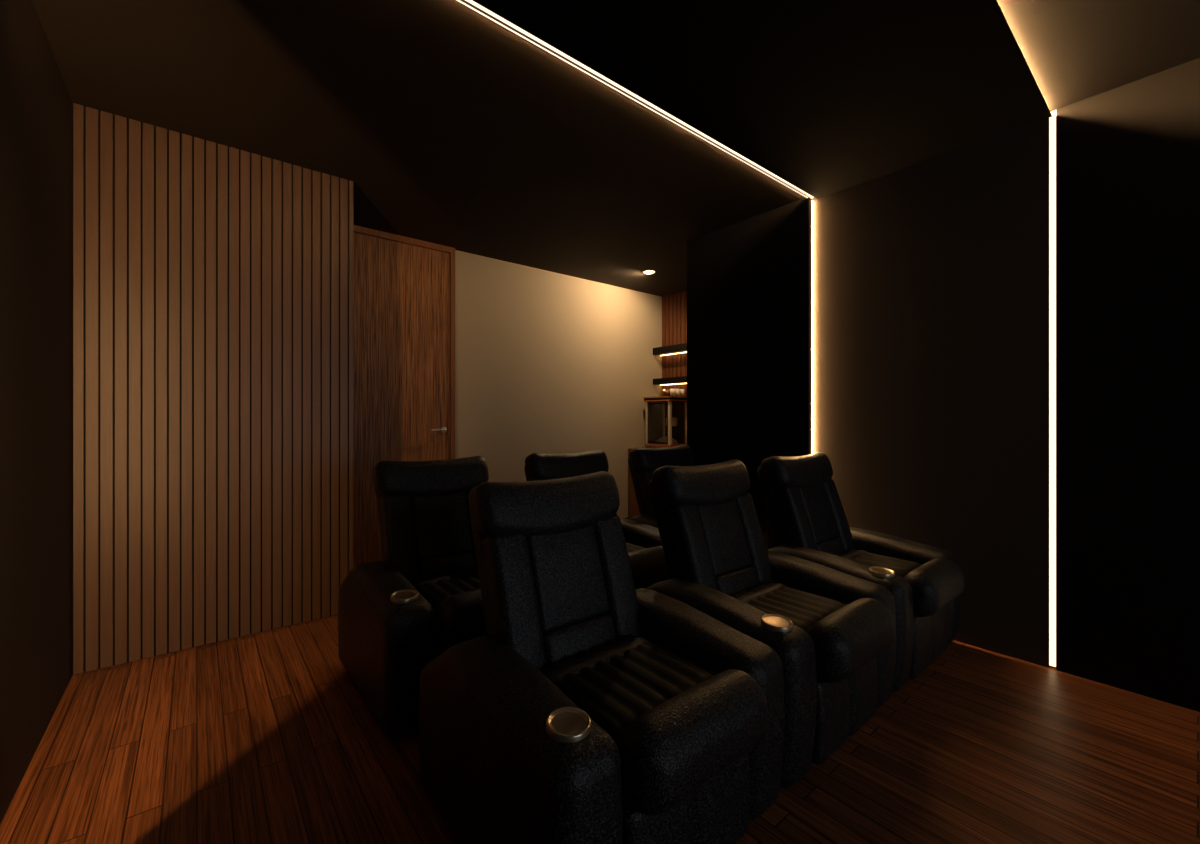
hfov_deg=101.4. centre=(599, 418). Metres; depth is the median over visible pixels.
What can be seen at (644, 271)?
recessed light
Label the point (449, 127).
ceiling
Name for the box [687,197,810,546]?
wall pillar
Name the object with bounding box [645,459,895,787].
recliner
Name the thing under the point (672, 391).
tumbler
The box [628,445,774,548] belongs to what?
recliner
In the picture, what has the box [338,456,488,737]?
recliner
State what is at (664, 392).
mug
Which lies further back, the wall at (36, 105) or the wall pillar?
the wall pillar
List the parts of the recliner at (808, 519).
backrest, panel, armrest, seat panel, armrest, seat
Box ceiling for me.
[32,0,1199,296]
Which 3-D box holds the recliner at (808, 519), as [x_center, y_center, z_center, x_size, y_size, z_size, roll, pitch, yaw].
[1.344,0.704,2.628,0.859,0.992,0.914,0,0,-39]
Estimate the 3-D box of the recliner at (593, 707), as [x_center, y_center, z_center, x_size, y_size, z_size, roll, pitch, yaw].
[0.010,0.704,1.532,0.859,0.992,0.914,0,0,-39]
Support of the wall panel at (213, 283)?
attached to the wall
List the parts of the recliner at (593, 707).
backrest, armrest, panel, seat panel, seat, armrest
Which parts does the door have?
handle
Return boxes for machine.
[643,396,686,447]
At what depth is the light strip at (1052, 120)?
2.35 m
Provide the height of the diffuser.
2.638 m
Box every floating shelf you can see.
[653,343,686,355]
[653,376,686,384]
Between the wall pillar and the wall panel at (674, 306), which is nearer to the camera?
the wall pillar
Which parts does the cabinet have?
door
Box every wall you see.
[0,0,72,824]
[455,251,661,517]
[811,58,1199,711]
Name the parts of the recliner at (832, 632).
backrest, panel, armrest, seat panel, armrest, seat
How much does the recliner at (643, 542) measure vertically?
0.992 m
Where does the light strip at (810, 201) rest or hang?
attached to the wall pillar
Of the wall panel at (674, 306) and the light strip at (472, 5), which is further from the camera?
the wall panel at (674, 306)
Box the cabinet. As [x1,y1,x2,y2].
[628,447,666,517]
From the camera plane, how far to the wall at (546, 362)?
4.90 m
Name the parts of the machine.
corner post, glass panel, door frame, canopy trim, corner post, glass panel, corner post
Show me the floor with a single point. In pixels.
(265, 737)
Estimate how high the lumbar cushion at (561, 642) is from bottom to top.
0.132 m
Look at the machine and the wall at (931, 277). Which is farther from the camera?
the machine
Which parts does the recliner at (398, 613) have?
backrest, armrest, panel, seat panel, seat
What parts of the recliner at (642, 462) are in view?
backrest, armrest, seat, armrest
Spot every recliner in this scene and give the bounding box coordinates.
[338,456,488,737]
[419,471,784,843]
[524,449,669,588]
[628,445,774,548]
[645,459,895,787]
[757,452,963,692]
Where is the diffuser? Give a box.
[812,201,812,452]
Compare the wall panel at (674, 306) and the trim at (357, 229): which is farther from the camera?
the wall panel at (674, 306)
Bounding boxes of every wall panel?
[73,103,353,674]
[662,290,686,396]
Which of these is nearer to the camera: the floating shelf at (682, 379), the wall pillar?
the wall pillar
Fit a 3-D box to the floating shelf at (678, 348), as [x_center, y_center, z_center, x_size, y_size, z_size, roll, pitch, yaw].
[1.147,-0.791,5.348,0.172,0.087,1.431,0,0,-39]
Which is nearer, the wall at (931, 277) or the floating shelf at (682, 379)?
the wall at (931, 277)
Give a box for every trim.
[354,225,454,458]
[455,250,661,297]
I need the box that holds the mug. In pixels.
[661,389,668,395]
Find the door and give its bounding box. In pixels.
[354,232,449,566]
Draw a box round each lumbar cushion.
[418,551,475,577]
[542,612,615,664]
[715,565,758,595]
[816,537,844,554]
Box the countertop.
[628,447,666,451]
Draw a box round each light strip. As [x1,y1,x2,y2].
[453,0,813,197]
[809,200,812,453]
[1049,109,1056,668]
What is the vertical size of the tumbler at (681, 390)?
0.085 m
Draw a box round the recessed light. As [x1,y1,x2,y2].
[642,270,655,273]
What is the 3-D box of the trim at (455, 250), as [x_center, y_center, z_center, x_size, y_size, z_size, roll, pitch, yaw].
[-0.255,-1.464,5.122,2.650,0.010,0.006,0,0,-39]
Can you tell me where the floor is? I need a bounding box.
[0,615,1199,843]
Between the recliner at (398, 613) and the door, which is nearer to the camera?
the recliner at (398, 613)
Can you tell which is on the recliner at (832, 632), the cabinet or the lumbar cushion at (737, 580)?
the lumbar cushion at (737, 580)
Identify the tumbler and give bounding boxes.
[670,389,674,395]
[675,389,679,395]
[680,389,683,396]
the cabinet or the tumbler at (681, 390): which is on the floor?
the cabinet

